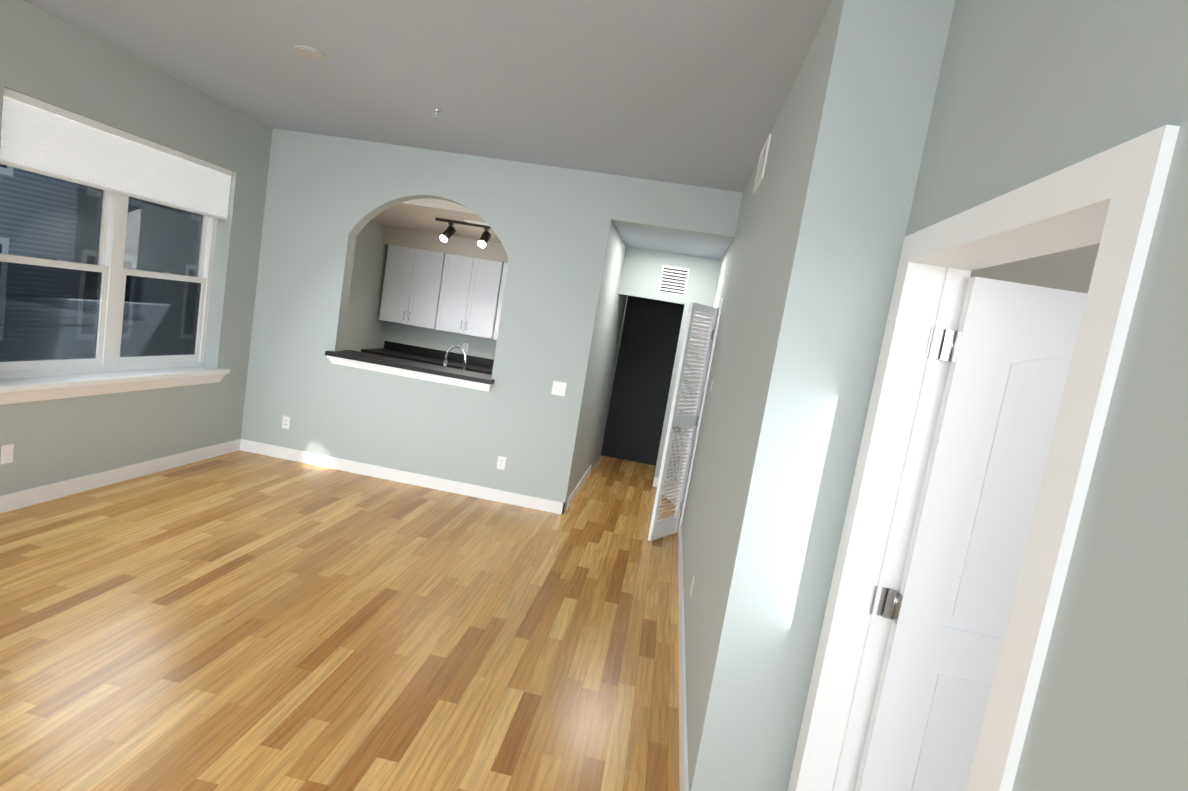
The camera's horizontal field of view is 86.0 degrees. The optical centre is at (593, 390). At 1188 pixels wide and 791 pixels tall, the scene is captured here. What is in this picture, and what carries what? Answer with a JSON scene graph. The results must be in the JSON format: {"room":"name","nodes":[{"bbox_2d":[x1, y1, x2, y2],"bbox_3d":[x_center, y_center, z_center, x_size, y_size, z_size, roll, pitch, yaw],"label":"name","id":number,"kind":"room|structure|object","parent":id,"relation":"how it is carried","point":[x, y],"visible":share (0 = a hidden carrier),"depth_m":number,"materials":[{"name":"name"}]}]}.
{"room":"empty living room","nodes":[
{"label":"empty living room","id":0,"kind":"room"},
{"bbox_2d":[0,0,387,495],"bbox_3d":[-3.515,-0.695,3.386,0.250,2.930,10.600,10,6,6],"label":"wall","id":1,"kind":"structure","parent":0,"point":[46,57],"depth_m":4.67,"materials":[{"name":"grey paint"}]},
{"bbox_2d":[0,444,13,464],"bbox_3d":[-3.530,0.380,3.828,0.008,0.115,0.072,10,6,6],"label":"outlet","id":2,"kind":"object","parent":1,"relation":"attached to","point":[7,451],"visible":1,"depth_m":3.83,"materials":[{"name":"white plastic"}]},
{"bbox_2d":[0,164,229,404],"bbox_3d":[-3.307,-0.879,4.482,0.288,1.778,2.000,10,6,6],"label":"window","id":3,"kind":"structure","parent":1,"relation":"in","point":[126,286],"depth_m":4.44,"materials":[{"name":"clear glass"}]},
{"bbox_2d":[0,87,233,220],"bbox_3d":[-3.169,-1.544,4.405,0.055,0.408,1.834,10,6,6],"label":"window blind","id":4,"kind":"object","parent":3,"relation":"attached to","point":[43,138],"visible":0.9,"depth_m":4.14,"materials":[{"name":"fabric"}]},
{"bbox_2d":[0,439,239,512],"bbox_3d":[-3.796,0.838,2.116,0.014,0.105,7.750,10,6,6],"label":"baseboard","id":5,"kind":"structure","parent":1,"relation":"attached to","point":[24,498],"depth_m":4.54,"materials":[{"name":"white wood"}]},
{"bbox_2d":[0,450,681,790],"bbox_3d":[-1.281,1.239,3.165,5.340,0.100,10.640,10,6,6],"label":"floor","id":6,"kind":"structure","parent":0,"point":[239,620],"depth_m":3.11,"materials":[{"name":"brown wood"}]},
{"bbox_2d":[325,218,507,391],"bbox_3d":[-1.488,-0.514,6.906,2.950,2.470,2.753,10,6,6],"label":"kitchen fitout","id":7,"kind":"object","parent":6,"relation":"on","point":[444,291],"visible":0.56,"depth_m":7.96,"materials":[{"name":"white wood"}]},
{"bbox_2d":[325,349,503,391],"bbox_3d":[-1.615,-0.185,5.768,1.530,0.112,0.415,10,6,6],"label":"countertop","id":8,"kind":"structure","parent":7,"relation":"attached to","point":[351,358],"depth_m":5.61,"materials":[{"name":"black stone"}]},
{"bbox_2d":[442,345,473,385],"bbox_3d":[-1.281,-0.245,6.061,0.311,0.367,0.056,10,6,6],"label":"faucet","id":9,"kind":"object","parent":7,"relation":"on","point":[455,346],"depth_m":6.05,"materials":[{"name":"silver metal"}]},
{"bbox_2d":[435,218,507,252],"bbox_3d":[-1.099,-1.525,6.290,1.020,0.228,0.172,10,6,6],"label":"light","id":10,"kind":"object","parent":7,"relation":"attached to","point":[450,230],"depth_m":6.30,"materials":[{"name":"brown metal"}]},
{"bbox_2d":[23,0,831,191],"bbox_3d":[0.594,-1.504,2.820,8.140,0.100,10.920,10,6,6],"label":"ceiling","id":11,"kind":"structure","parent":0,"point":[692,92],"depth_m":3.48,"materials":[{"name":"paint"}]},
{"bbox_2d":[294,45,326,59],"bbox_3d":[-1.584,-1.885,3.557,0.170,0.012,0.170,10,6,6],"label":"cap","id":12,"kind":"object","parent":11,"relation":"attached to","point":[310,52],"visible":0.96,"depth_m":3.53,"materials":[{"name":"paint"}]},
{"bbox_2d":[433,109,441,116],"bbox_3d":[-1.055,-1.864,4.279,0.056,0.038,0.056,10,6,6],"label":"sprinkler","id":13,"kind":"object","parent":11,"relation":"attached to","point":[437,111],"visible":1,"depth_m":4.27,"materials":[{"name":"silver metal"}]},
{"bbox_2d":[372,198,500,242],"bbox_3d":[-1.267,-1.776,6.891,2.990,0.080,2.510,10,6,6],"label":"ceiling","id":14,"kind":"structure","parent":0,"point":[419,214],"depth_m":6.50,"materials":[{"name":"white paint"}]},
{"bbox_2d":[382,225,508,359],"bbox_3d":[-1.286,-0.852,8.149,2.990,2.930,0.430,10,6,6],"label":"wall","id":15,"kind":"structure","parent":0,"point":[482,347],"depth_m":8.07,"materials":[{"name":"grey paint"}]},
{"bbox_2d":[463,343,468,351],"bbox_3d":[-1.680,-0.562,8.317,0.072,0.115,0.008,10,6,6],"label":"outlet","id":16,"kind":"object","parent":15,"relation":"attached to","point":[465,346],"visible":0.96,"depth_m":8.31,"materials":[{"name":"white plastic"}]},
{"bbox_2d":[241,128,742,513],"bbox_3d":[-1.043,-0.536,5.630,4.140,2.930,0.140,10,6,6],"label":"wall","id":17,"kind":"structure","parent":0,"point":[328,199],"depth_m":5.60,"materials":[{"name":"grey paint"}]},
{"bbox_2d":[282,416,290,428],"bbox_3d":[-2.834,0.292,5.860,0.072,0.115,0.008,10,6,6],"label":"outlet","id":18,"kind":"object","parent":17,"relation":"attached to","point":[286,422],"visible":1,"depth_m":5.86,"materials":[{"name":"white plastic"}]},
{"bbox_2d":[240,439,567,514],"bbox_3d":[-1.769,0.770,5.761,3.080,0.105,0.014,10,6,6],"label":"baseboard","id":19,"kind":"structure","parent":17,"relation":"attached to","point":[487,493],"depth_m":5.75,"materials":[{"name":"white wood"}]},
{"bbox_2d":[497,456,505,469],"bbox_3d":[-0.819,0.637,5.628,0.072,0.115,0.008,10,6,6],"label":"outlet","id":20,"kind":"object","parent":17,"relation":"attached to","point":[501,461],"visible":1,"depth_m":5.63,"materials":[{"name":"white plastic"}]},
{"bbox_2d":[551,381,566,395],"bbox_3d":[-0.303,-0.019,5.503,0.118,0.118,0.010,10,6,6],"label":"light switch","id":21,"kind":"object","parent":17,"relation":"attached to","point":[559,388],"visible":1,"depth_m":5.50,"materials":[{"name":"white plastic"}]},
{"bbox_2d":[568,223,626,497],"bbox_3d":[0.094,-0.487,6.888,0.120,2.930,2.630,10,6,6],"label":"wall","id":22,"kind":"structure","parent":0,"point":[609,323],"depth_m":6.47,"materials":[{"name":"grey paint"}]},
{"bbox_2d":[568,465,591,508],"bbox_3d":[-0.139,0.959,6.479,0.014,0.105,1.510,10,6,6],"label":"baseboard","id":23,"kind":"structure","parent":22,"relation":"attached to","point":[573,495],"depth_m":6.33,"materials":[{"name":"white wood"}]},
{"bbox_2d":[601,246,720,480],"bbox_3d":[0.690,-0.410,7.075,1.030,2.930,0.120,10,6,6],"label":"wall","id":24,"kind":"structure","parent":0,"point":[649,353],"depth_m":7.00,"materials":[{"name":"grey paint"}]},
{"bbox_2d":[658,265,689,296],"bbox_3d":[0.866,-1.195,6.916,0.300,0.300,0.012,10,6,6],"label":"air vent","id":25,"kind":"object","parent":24,"relation":"in","point":[673,280],"visible":1,"depth_m":6.91,"materials":[{"name":"white metal"}]},
{"bbox_2d":[613,222,732,259],"bbox_3d":[0.854,-1.520,6.799,1.030,0.080,2.830,10,6,6],"label":"ceiling","id":26,"kind":"structure","parent":0,"point":[682,243],"depth_m":6.02,"materials":[{"name":"paint"}]},
{"bbox_2d":[682,0,836,772],"bbox_3d":[0.945,-0.103,4.649,0.120,2.930,4.900,10,6,6],"label":"wall","id":27,"kind":"structure","parent":0,"point":[752,269],"depth_m":2.91,"materials":[{"name":"grey paint"}]},
{"bbox_2d":[648,302,717,540],"bbox_3d":[0.774,0.275,5.295,0.094,1.970,0.457,14,8,36],"label":"laundry door","id":28,"kind":"structure","parent":27,"relation":"in","point":[667,526],"depth_m":5.27,"materials":[{"name":"white wood"}]},
{"bbox_2d":[678,525,688,790],"bbox_3d":[0.531,1.354,3.873,0.014,0.105,3.314,10,6,6],"label":"baseboard","id":29,"kind":"structure","parent":27,"relation":"attached to","point":[683,747],"depth_m":3.03,"materials":[{"name":"white wood"}]},
{"bbox_2d":[662,311,709,504],"bbox_3d":[0.940,0.163,6.570,0.040,1.970,0.457,7,6,-16],"label":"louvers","id":30,"kind":"structure","parent":27,"relation":"in","point":[670,494],"depth_m":6.52,"materials":[{"name":"wood"}]},
{"bbox_2d":[678,298,722,533],"bbox_3d":[1.025,0.210,5.912,0.138,2.070,1.040,10,6,6],"label":"door frame","id":31,"kind":"structure","parent":27,"relation":"attached to","point":[718,304],"depth_m":5.43,"materials":[{"name":"white wood"}]},
{"bbox_2d":[753,134,771,193],"bbox_3d":[0.995,-1.337,3.780,0.012,0.245,0.410,10,6,6],"label":"air vent","id":32,"kind":"object","parent":27,"relation":"in","point":[761,165],"visible":1,"depth_m":3.71,"materials":[{"name":"white metal"}]},
{"bbox_2d":[688,0,1099,790],"bbox_3d":[2.397,0.430,1.956,3.750,2.930,0.140,10,6,6],"label":"wall","id":33,"kind":"structure","parent":0,"point":[882,68],"depth_m":2.06,"materials":[{"name":"grey paint"}]},
{"bbox_2d":[905,0,1187,790],"bbox_3d":[0.646,0.375,-0.159,0.140,2.930,4.480,10,6,6],"label":"wall","id":34,"kind":"structure","parent":0,"point":[1028,92],"depth_m":0.93,"materials":[{"name":"grey paint"}]},
{"bbox_2d":[854,277,1086,790],"bbox_3d":[1.312,0.725,1.894,0.932,2.000,0.163,10,6,4],"label":"bedroom door","id":35,"kind":"structure","parent":34,"relation":"in","point":[1006,349],"depth_m":1.87,"materials":[{"name":"white wood"}]},
{"bbox_2d":[787,125,1179,790],"bbox_3d":[0.795,0.630,1.525,0.176,2.115,1.050,10,6,6],"label":"door frame","id":36,"kind":"structure","parent":34,"relation":"attached to","point":[1109,199],"depth_m":1.40,"materials":[{"name":"white wood"}]},
{"label":"outside","id":37,"kind":"structure","parent":0,"visible":0},
{"bbox_3d":[-8.122,3.967,5.714,7.640,0.200,24.000,10,6,6],"label":"ground","id":38,"kind":"structure","parent":37,"visible":0},
{"bbox_2d":[0,164,71,260],"bbox_3d":[-9.419,-5.448,5.053,2.000,18.000,24.000,10,6,6],"label":"building","id":39,"kind":"structure","parent":38,"relation":"on","point":[14,199],"depth_m":9.50,"materials":[{"name":"grey"}]}
]}

